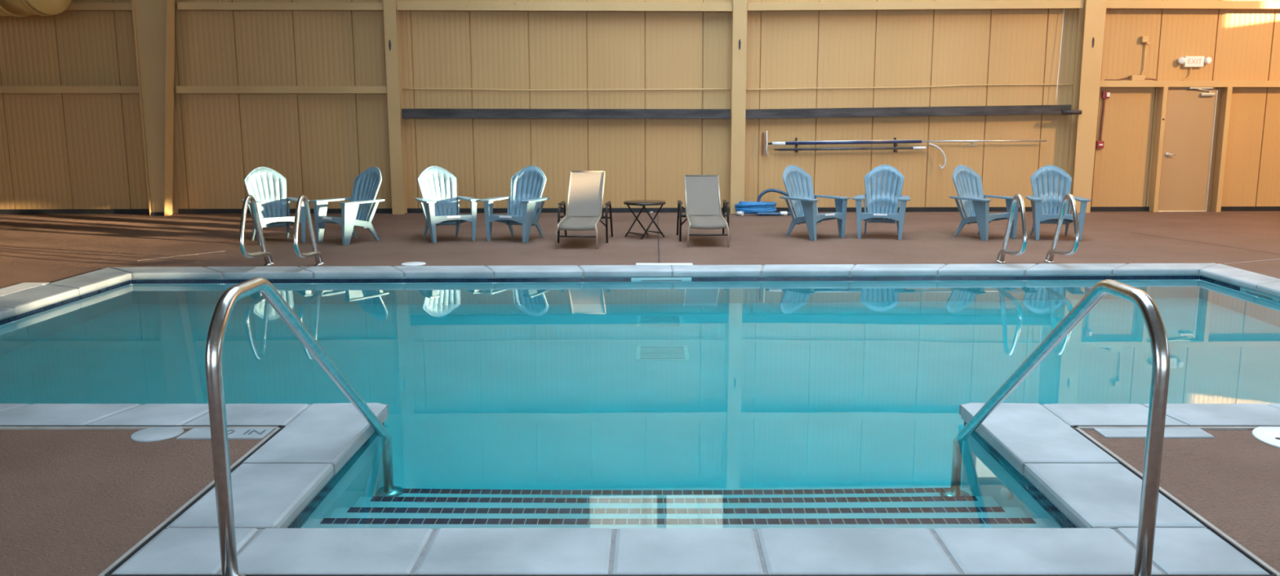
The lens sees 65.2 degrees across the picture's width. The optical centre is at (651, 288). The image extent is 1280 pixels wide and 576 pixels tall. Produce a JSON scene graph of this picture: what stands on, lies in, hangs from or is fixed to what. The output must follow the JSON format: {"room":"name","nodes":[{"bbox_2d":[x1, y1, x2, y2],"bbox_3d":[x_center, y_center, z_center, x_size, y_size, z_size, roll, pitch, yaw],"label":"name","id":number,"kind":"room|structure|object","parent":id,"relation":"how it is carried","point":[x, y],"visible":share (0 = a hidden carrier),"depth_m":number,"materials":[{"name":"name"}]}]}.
{"room":"indoor swimming pool","nodes":[
{"label":"indoor swimming pool","id":0,"kind":"room"},
{"bbox_2d":[0,275,1257,528],"bbox_3d":[0.233,1.030,6.899,10.920,1.224,6.662,0,10,0],"label":"wall","id":1,"kind":"structure","parent":0,"point":[1142,276],"depth_m":9.90,"materials":[{"name":"blue tile"}]},
{"bbox_2d":[0,277,1279,528],"bbox_3d":[0.210,1.037,6.987,10.664,1.220,6.515,0,10,0],"label":"pool water","id":2,"kind":"object","parent":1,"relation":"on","point":[719,403],"visible":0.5,"depth_m":6.23,"materials":[{"name":"teal liquid"}]},
{"bbox_2d":[631,277,691,280],"bbox_3d":[0.100,-0.051,9.923,0.600,0.100,0.016,0,10,-1],"label":"skimmer mouth","id":3,"kind":"object","parent":1,"relation":"attached to","point":[668,278],"visible":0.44,"depth_m":9.91,"materials":[{"name":"teal paint"}]},
{"bbox_2d":[1240,287,1279,301],"bbox_3d":[5.527,0.090,9.093,0.016,0.100,0.600,0,10,0],"label":"skimmer mouth","id":4,"kind":"object","parent":1,"relation":"attached to","point":[1241,288],"visible":0.37,"depth_m":9.07,"materials":[{"name":"teal paint"}]},
{"bbox_3d":[0.120,1.522,4.540,3.090,1.062,1.523,0,10,0],"label":"entry steps","id":5,"kind":"structure","parent":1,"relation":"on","visible":0},
{"bbox_2d":[205,277,387,575],"bbox_3d":[-1.360,0.821,4.186,0.150,1.942,2.040,0,10,0],"label":"handrail","id":6,"kind":"object","parent":5,"relation":"on","point":[224,308],"visible":0.75,"depth_m":3.18,"materials":[{"name":"silver metal"}]},
{"bbox_2d":[956,279,1169,575],"bbox_3d":[1.560,0.830,4.137,0.150,1.942,2.040,0,10,0],"label":"handrail","id":7,"kind":"object","parent":5,"relation":"on","point":[1148,310],"visible":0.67,"depth_m":3.13,"materials":[{"name":"silver metal"}]},
{"bbox_2d":[0,0,1279,213],"bbox_3d":[-0.250,-5.311,15.537,26.500,8.320,0.036,0,10,-1],"label":"wall","id":8,"kind":"structure","parent":0,"point":[58,150],"depth_m":15.91,"materials":[{"name":"paint"}]},
{"bbox_2d":[0,85,139,93],"bbox_3d":[-10.439,-3.083,15.526,5.110,0.110,0.192,0,10,-1],"label":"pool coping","id":9,"kind":"structure","parent":8,"relation":"attached to","point":[3,89],"depth_m":15.47,"materials":[{"name":"beige paint"}]},
{"bbox_2d":[65,2,132,10],"bbox_3d":[-10.439,-4.315,15.317,5.110,0.110,0.192,0,10,-1],"label":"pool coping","id":10,"kind":"structure","parent":8,"relation":"attached to","point":[73,6],"depth_m":15.28,"materials":[{"name":"beige paint"}]},
{"bbox_2d":[177,1,383,10],"bbox_3d":[-5.690,-4.346,15.438,3.130,0.110,0.192,0,10,-1],"label":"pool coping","id":11,"kind":"structure","parent":8,"relation":"attached to","point":[180,5],"depth_m":15.34,"materials":[{"name":"beige paint"}]},
{"bbox_2d":[175,85,386,93],"bbox_3d":[-5.750,-3.103,15.647,3.250,0.110,0.193,0,10,-1],"label":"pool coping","id":12,"kind":"structure","parent":8,"relation":"attached to","point":[180,89],"depth_m":15.55,"materials":[{"name":"beige paint"}]},
{"bbox_2d":[396,1,732,11],"bbox_3d":[-1.332,-4.375,15.549,5.170,0.130,0.192,0,10,-1],"label":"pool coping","id":13,"kind":"structure","parent":8,"relation":"attached to","point":[401,6],"depth_m":15.45,"materials":[{"name":"beige paint"}]},
{"bbox_2d":[401,108,730,118],"bbox_3d":[-1.332,-2.764,15.842,5.170,0.155,0.153,0,10,-1],"label":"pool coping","id":14,"kind":"structure","parent":8,"relation":"attached to","point":[406,113],"depth_m":15.77},
{"bbox_2d":[402,88,729,90],"bbox_3d":[-1.334,-3.145,15.830,5.170,0.042,0.028,0,10,-1],"label":"pipe","id":15,"kind":"object","parent":8,"relation":"attached to","point":[402,88],"visible":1,"depth_m":15.82,"materials":[{"name":"beige paint"}]},
{"bbox_2d":[0,206,1279,213],"bbox_3d":[-0.249,-1.262,16.194,25.500,0.075,0.043,0,10,-1],"label":"baseboard","id":16,"kind":"structure","parent":8,"relation":"attached to","point":[1092,208],"depth_m":16.15,"materials":[{"name":"black rubber"}]},
{"bbox_2d":[795,137,798,152],"bbox_3d":[2.331,-2.293,16.026,0.030,0.236,0.151,0,10,-1],"label":"bracket","id":17,"kind":"object","parent":8,"relation":"attached to","point":[796,139],"visible":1,"depth_m":16.07,"materials":[{"name":"brown metal"}]},
{"bbox_2d":[773,146,926,151],"bbox_3d":[3.187,-2.238,16.035,2.450,0.068,0.046,0,10,-1],"label":"pole","id":18,"kind":"object","parent":17,"relation":"hanging from","point":[917,147],"visible":1,"depth_m":16.02,"materials":[{"name":"white plastic"}]},
{"bbox_2d":[893,137,897,152],"bbox_3d":[3.931,-2.300,16.067,0.030,0.236,0.151,0,10,-2],"label":"bracket","id":19,"kind":"object","parent":8,"relation":"attached to","point":[895,138],"visible":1,"depth_m":16.10,"materials":[{"name":"brown metal"}]},
{"bbox_2d":[745,104,1071,118],"bbox_3d":[4.096,-2.820,15.977,5.210,0.220,0.152,0,10,-1],"label":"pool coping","id":20,"kind":"structure","parent":8,"relation":"attached to","point":[1002,109],"depth_m":15.90},
{"bbox_2d":[746,84,1073,90],"bbox_3d":[4.124,-3.211,15.966,5.270,0.107,0.025,0,10,-2],"label":"pipe","id":21,"kind":"object","parent":8,"relation":"attached to","point":[970,84],"visible":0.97,"depth_m":15.96,"materials":[{"name":"beige metal"}]},
{"bbox_2d":[746,0,1083,10],"bbox_3d":[4.126,-4.428,15.684,5.270,0.170,0.192,0,10,-1],"label":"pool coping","id":22,"kind":"structure","parent":8,"relation":"attached to","point":[1028,4],"depth_m":15.59,"materials":[{"name":"beige paint"}]},
{"bbox_2d":[1055,8,1064,102],"bbox_3d":[6.496,-3.738,15.888,0.076,1.540,0.015,-8,13,-39],"label":"hanging cord","id":23,"kind":"object","parent":8,"relation":"hanging from","point":[1064,8],"visible":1,"depth_m":15.89,"materials":[{"name":"white plastic"}]},
{"bbox_2d":[1061,110,1082,114],"bbox_3d":[6.653,-2.801,15.913,0.300,0.074,0.237,0,10,-1],"label":"pipe stub","id":24,"kind":"object","parent":8,"relation":"attached to","point":[1063,112],"visible":1,"depth_m":15.80,"materials":[{"name":"black metal"}]},
{"bbox_2d":[1096,141,1104,148],"bbox_3d":[7.269,-2.324,16.193,0.110,0.120,0.063,0,10,-1],"label":"station","id":25,"kind":"object","parent":8,"relation":"attached to","point":[1100,144],"visible":1,"depth_m":16.18,"materials":[{"name":"red plastic"}]},
{"bbox_2d":[1098,98,1106,141],"bbox_3d":[7.278,-2.714,16.134,0.054,0.681,0.036,0,10,-2],"label":"conduit","id":26,"kind":"object","parent":8,"relation":"attached to","point":[1104,100],"visible":1,"depth_m":16.12,"materials":[{"name":"red metal"}]},
{"bbox_2d":[1101,91,1110,98],"bbox_3d":[7.299,-3.101,16.054,0.110,0.110,0.080,0,10,-1],"label":"fire alarm strobe","id":27,"kind":"object","parent":8,"relation":"attached to","point":[1105,95],"visible":1,"depth_m":16.04,"materials":[{"name":"red plastic"}]},
{"bbox_2d":[1140,35,1150,75],"bbox_3d":[7.873,-3.676,15.971,0.140,0.679,0.070,0,10,-1],"label":"wall sensor","id":28,"kind":"object","parent":8,"relation":"attached to","point":[1144,39],"visible":1,"depth_m":15.94,"materials":[{"name":"beige paint"}]},
{"bbox_2d":[1148,86,1168,212],"bbox_3d":[8.200,-2.234,16.175,0.070,2.000,0.168,0,10,-1],"label":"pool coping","id":29,"kind":"structure","parent":8,"relation":"attached to","point":[1162,91],"depth_m":16.14,"materials":[{"name":"beige paint"}]},
{"bbox_2d":[1157,87,1217,212],"bbox_3d":[8.667,-2.238,16.195,0.865,2.000,0.151,0,10,-1],"label":"door","id":30,"kind":"structure","parent":8,"relation":"in","point":[1190,113],"depth_m":16.18,"materials":[{"name":"metal"}]},
{"bbox_2d":[1100,80,1279,87],"bbox_3d":[9.809,-3.278,16.051,5.380,0.100,0.153,0,10,-1],"label":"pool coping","id":31,"kind":"structure","parent":8,"relation":"attached to","point":[1103,82],"depth_m":15.95,"materials":[{"name":"beige paint"}]},
{"bbox_2d":[1104,75,1157,80],"bbox_3d":[7.685,-3.361,15.989,0.852,0.086,0.110,0,10,-1],"label":"conduit","id":32,"kind":"object","parent":31,"relation":"on","point":[1131,77],"visible":1,"depth_m":15.95,"materials":[{"name":"beige paint"}]},
{"bbox_2d":[1106,0,1279,8],"bbox_3d":[9.809,-4.478,15.827,5.380,0.120,0.192,0,10,-1],"label":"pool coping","id":33,"kind":"structure","parent":8,"relation":"attached to","point":[1157,4],"depth_m":15.70,"materials":[{"name":"beige paint"}]},
{"bbox_2d":[1177,56,1211,80],"bbox_3d":[8.679,-3.516,16.003,0.540,0.386,0.117,0,10,-1],"label":"exit sign","id":34,"kind":"object","parent":8,"relation":"attached to","point":[1187,61],"visible":1,"depth_m":15.97,"materials":[{"name":"white plastic"}]},
{"bbox_2d":[1210,86,1232,212],"bbox_3d":[9.237,-2.240,16.206,0.075,2.000,0.160,0,10,-1],"label":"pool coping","id":35,"kind":"structure","parent":8,"relation":"attached to","point":[1226,93],"depth_m":16.17,"materials":[{"name":"beige paint"}]},
{"bbox_3d":[5.180,-2.329,16.106,0.100,0.090,0.130,0,10,-1],"label":"bracket","id":36,"kind":"object","parent":8,"relation":"attached to","visible":0},
{"bbox_2d":[761,130,1046,155],"bbox_3d":[4.068,-2.325,16.059,4.585,0.407,0.090,0,10,-1],"label":"pole","id":37,"kind":"object","parent":36,"relation":"hanging from","point":[886,141],"visible":1,"depth_m":16.01,"materials":[{"name":"metal"}]},
{"bbox_2d":[928,142,946,169],"bbox_3d":[4.593,-2.119,16.062,0.293,0.421,0.032,0,10,-2],"label":"hook","id":38,"kind":"object","parent":37,"relation":"hanging from","point":[931,144],"visible":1,"depth_m":16.05,"materials":[{"name":"white plastic"}]},
{"bbox_2d":[0,211,1279,575],"bbox_3d":[-0.250,0.869,4.204,25.500,0.122,26.000,0,10,0],"label":"floor","id":39,"kind":"structure","parent":0,"point":[73,503],"depth_m":10.70,"materials":[{"name":"brown concrete"}]},
{"bbox_2d":[0,282,49,297],"bbox_3d":[-5.665,0.017,8.878,0.240,0.019,0.700,0,10,0],"label":"depth marker","id":40,"kind":"object","parent":39,"relation":"on","point":[25,286],"visible":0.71,"depth_m":8.94,"materials":[{"name":"white tile"}]},
{"bbox_2d":[0,267,131,319],"bbox_3d":[-5.300,0.263,7.550,0.440,0.069,5.340,0,10,0],"label":"pool coping","id":41,"kind":"structure","parent":39,"relation":"on","point":[18,303],"depth_m":8.79},
{"bbox_2d":[131,0,174,216],"bbox_3d":[-7.473,-3.904,15.256,0.783,5.600,0.260,0,10,-1],"label":"column","id":42,"kind":"structure","parent":39,"relation":"on","point":[153,20],"depth_m":15.40,"materials":[{"name":"beige paint"}]},
{"bbox_2d":[0,404,311,426],"bbox_3d":[-3.660,0.675,5.115,3.720,0.069,0.400,0,10,0],"label":"pool coping","id":43,"kind":"structure","parent":39,"relation":"on","point":[10,414],"depth_m":5.10},
{"bbox_2d":[130,426,183,442],"bbox_3d":[-2.375,0.701,4.810,0.230,0.011,0.230,0,10,0],"label":"skimmer cover","id":44,"kind":"object","parent":39,"relation":"on","point":[153,434],"visible":1,"depth_m":4.78,"materials":[{"name":"white plastic"}]},
{"bbox_2d":[176,428,275,439],"bbox_3d":[-2.045,0.706,4.813,0.410,0.020,0.155,0,10,0],"label":"depth marker","id":45,"kind":"object","parent":39,"relation":"on","point":[194,433],"visible":0.68,"depth_m":4.79,"materials":[{"name":"white tile"}]},
{"bbox_2d":[239,195,274,266],"bbox_3d":[-3.970,-0.559,10.034,0.076,0.767,0.754,0,10,0],"label":"grab rail","id":46,"kind":"object","parent":39,"relation":"on","point":[268,258],"visible":1,"depth_m":9.97,"materials":[{"name":"silver metal"}]},
{"bbox_2d":[241,166,309,245],"bbox_3d":[-4.682,-1.032,12.355,0.711,0.906,0.743,-7,12,-35],"label":"chair","id":47,"kind":"object","parent":39,"relation":"on","point":[256,185],"visible":0.84,"depth_m":12.49,"materials":[{"name":"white plastic"}]},
{"bbox_2d":[165,403,388,528],"bbox_3d":[-1.595,0.779,4.508,0.410,0.068,1.630,0,10,0],"label":"pool coping","id":48,"kind":"structure","parent":39,"relation":"on","point":[272,487],"depth_m":4.30},
{"bbox_2d":[293,195,324,266],"bbox_3d":[-3.450,-0.561,10.043,0.076,0.767,0.754,0,10,0],"label":"grab rail","id":49,"kind":"object","parent":39,"relation":"on","point":[318,258],"visible":0.99,"depth_m":9.98,"materials":[{"name":"silver metal"}]},
{"bbox_2d":[310,166,384,245],"bbox_3d":[-3.688,-1.032,12.355,0.711,0.906,0.743,7,12,35],"label":"chair","id":50,"kind":"object","parent":39,"relation":"on","point":[356,212],"visible":1,"depth_m":12.34,"materials":[{"name":"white plastic"}]},
{"bbox_2d":[382,0,407,214],"bbox_3d":[-4.020,-5.232,15.309,0.190,8.200,0.234,0,10,-1],"label":"column","id":51,"kind":"structure","parent":39,"relation":"on","point":[391,14],"depth_m":15.64,"materials":[{"name":"beige paint"}]},
{"bbox_2d":[401,262,426,266],"bbox_3d":[-2.480,-0.253,10.434,0.250,0.011,0.250,0,10,0],"label":"skimmer cover","id":52,"kind":"object","parent":39,"relation":"on","point":[407,264],"visible":0.99,"depth_m":10.39,"materials":[{"name":"white plastic"}]},
{"bbox_2d":[414,165,479,243],"bbox_3d":[-2.603,-1.067,12.561,0.711,0.906,0.743,-6,11,-30],"label":"chair","id":53,"kind":"object","parent":39,"relation":"on","point":[434,214],"visible":1,"depth_m":12.68,"materials":[{"name":"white plastic"}]},
{"bbox_2d":[480,165,549,243],"bbox_3d":[-1.658,-1.070,12.581,0.711,0.906,0.743,4,10,22],"label":"chair","id":54,"kind":"object","parent":39,"relation":"on","point":[531,180],"visible":1,"depth_m":12.68,"materials":[{"name":"blue plastic"}]},
{"bbox_2d":[555,170,613,248],"bbox_3d":[-0.837,-0.977,12.223,0.626,0.854,1.292,1,10,3],"label":"lounge chair","id":55,"kind":"object","parent":39,"relation":"on","point":[584,201],"visible":1,"depth_m":12.41,"materials":[{"name":"beige"}]},
{"bbox_2d":[0,425,1279,575],"bbox_3d":[0.205,0.835,4.099,11.450,0.043,1.659,0,10,0],"label":"pool coping","id":56,"kind":"structure","parent":39,"relation":"on","point":[1272,572],"depth_m":3.79},
{"bbox_2d":[623,200,666,239],"bbox_3d":[-0.085,-0.879,12.813,0.544,0.463,0.544,-7,12,-37],"label":"folding table","id":57,"kind":"object","parent":39,"relation":"on","point":[633,202],"visible":1,"depth_m":12.70,"materials":[{"name":"brown metal"}]},
{"bbox_2d":[111,263,1217,279],"bbox_3d":[0.210,-0.172,10.113,11.453,0.069,0.421,0,10,-1],"label":"pool coping","id":58,"kind":"structure","parent":39,"relation":"on","point":[966,269],"depth_m":9.99},
{"bbox_2d":[635,262,693,266],"bbox_3d":[0.135,-0.242,10.406,0.590,0.019,0.130,0,10,0],"label":"skimmer cover","id":59,"kind":"object","parent":39,"relation":"on","point":[637,264],"visible":0.76,"depth_m":10.40,"materials":[{"name":"white plastic"}]},
{"bbox_2d":[111,528,1269,574],"bbox_3d":[0.130,0.948,3.508,3.860,0.069,0.400,0,10,0],"label":"pool coping","id":60,"kind":"structure","parent":39,"relation":"on","point":[443,551],"depth_m":3.47},
{"bbox_2d":[676,174,729,247],"bbox_3d":[0.656,-0.974,12.386,0.626,0.794,1.292,0,10,-1],"label":"lounge chair","id":61,"kind":"object","parent":39,"relation":"on","point":[703,209],"visible":1,"depth_m":12.56,"materials":[{"name":"beige"}]},
{"bbox_2d":[728,0,747,213],"bbox_3d":[1.373,-5.255,15.448,0.220,8.200,0.234,0,10,-1],"label":"column","id":62,"kind":"structure","parent":39,"relation":"on","point":[739,13],"depth_m":15.74,"materials":[{"name":"beige paint"}]},
{"bbox_2d":[734,188,794,216],"bbox_3d":[1.844,-1.357,15.794,1.065,0.400,0.504,0,10,0],"label":"hose","id":63,"kind":"object","parent":39,"relation":"on","point":[760,208],"visible":0.94,"depth_m":15.64,"materials":[{"name":"blue plastic"}]},
{"bbox_2d":[779,164,850,240],"bbox_3d":[2.035,-1.109,12.809,0.711,0.906,0.743,-7,12,-35],"label":"chair","id":64,"kind":"object","parent":39,"relation":"on","point":[798,184],"visible":1,"depth_m":12.80,"materials":[{"name":"blue plastic"}]},
{"bbox_2d":[852,164,910,239],"bbox_3d":[2.970,-1.117,12.858,0.711,0.906,0.743,3,10,16],"label":"chair","id":65,"kind":"object","parent":39,"relation":"on","point":[889,201],"visible":1,"depth_m":13.00,"materials":[{"name":"blue plastic"}]},
{"bbox_2d":[949,164,1018,240],"bbox_3d":[4.217,-1.109,12.808,0.711,0.906,0.743,-6,11,-30],"label":"chair","id":66,"kind":"object","parent":39,"relation":"on","point":[967,183],"visible":0.95,"depth_m":12.82,"materials":[{"name":"blue plastic"}]},
{"bbox_2d":[995,193,1027,263],"bbox_3d":[3.690,-0.590,10.216,0.076,0.767,0.754,0,10,0],"label":"grab rail","id":67,"kind":"object","parent":39,"relation":"on","point":[1001,255],"visible":1,"depth_m":10.15,"materials":[{"name":"silver metal"}]},
{"bbox_2d":[1026,164,1091,240],"bbox_3d":[5.131,-1.097,12.738,0.711,0.906,0.743,2,10,9],"label":"chair","id":68,"kind":"object","parent":39,"relation":"on","point":[1044,201],"visible":0.9,"depth_m":12.89,"materials":[{"name":"blue plastic"}]},
{"bbox_2d":[1043,193,1079,262],"bbox_3d":[4.210,-0.593,10.231,0.076,0.767,0.754,0,10,0],"label":"grab rail","id":69,"kind":"object","parent":39,"relation":"on","point":[1050,255],"visible":1,"depth_m":10.17,"materials":[{"name":"silver metal"}]},
{"bbox_2d":[959,403,1207,528],"bbox_3d":[1.845,0.778,4.508,0.430,0.069,1.630,0,10,0],"label":"pool coping","id":70,"kind":"structure","parent":39,"relation":"on","point":[1091,488],"depth_m":4.32},
{"bbox_2d":[1067,0,1106,213],"bbox_3d":[6.951,-5.278,15.582,0.360,8.200,0.254,0,10,-1],"label":"column","id":71,"kind":"structure","parent":39,"relation":"on","point":[1091,18],"depth_m":15.90,"materials":[{"name":"beige paint"}]},
{"bbox_2d":[1093,428,1214,438],"bbox_3d":[2.420,0.705,4.823,0.520,0.018,0.135,0,10,0],"label":"plate","id":72,"kind":"object","parent":39,"relation":"on","point":[1105,433],"visible":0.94,"depth_m":4.80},
{"bbox_2d":[1040,404,1279,426],"bbox_3d":[3.995,0.676,5.115,3.870,0.068,0.400,0,10,0],"label":"pool coping","id":73,"kind":"structure","parent":39,"relation":"on","point":[1070,414],"depth_m":5.10},
{"bbox_2d":[1199,263,1279,297],"bbox_3d":[5.715,0.239,7.688,0.430,0.069,5.620,0,10,0],"label":"pool coping","id":74,"kind":"structure","parent":39,"relation":"on","point":[1261,283],"depth_m":9.49},
{"bbox_2d":[1252,426,1279,448],"bbox_3d":[3.100,0.716,4.716,0.460,0.013,0.460,0,10,0],"label":"skimmer cover","id":75,"kind":"object","parent":39,"relation":"on","point":[1270,436],"visible":1,"depth_m":4.77,"materials":[{"name":"white plastic"}]},
{"bbox_3d":[-0.250,-7.406,2.853,26.100,0.250,26.700,0,10,0],"label":"ceiling","id":76,"kind":"structure","parent":0,"visible":0},
{"bbox_2d":[0,0,71,17],"bbox_3d":[-9.558,-6.514,13.972,2.220,5.305,0.970,2,10,14],"label":"air duct","id":77,"kind":"object","parent":76,"relation":"hanging from","point":[17,8],"visible":1,"depth_m":14.06,"materials":[{"name":"beige paint"}]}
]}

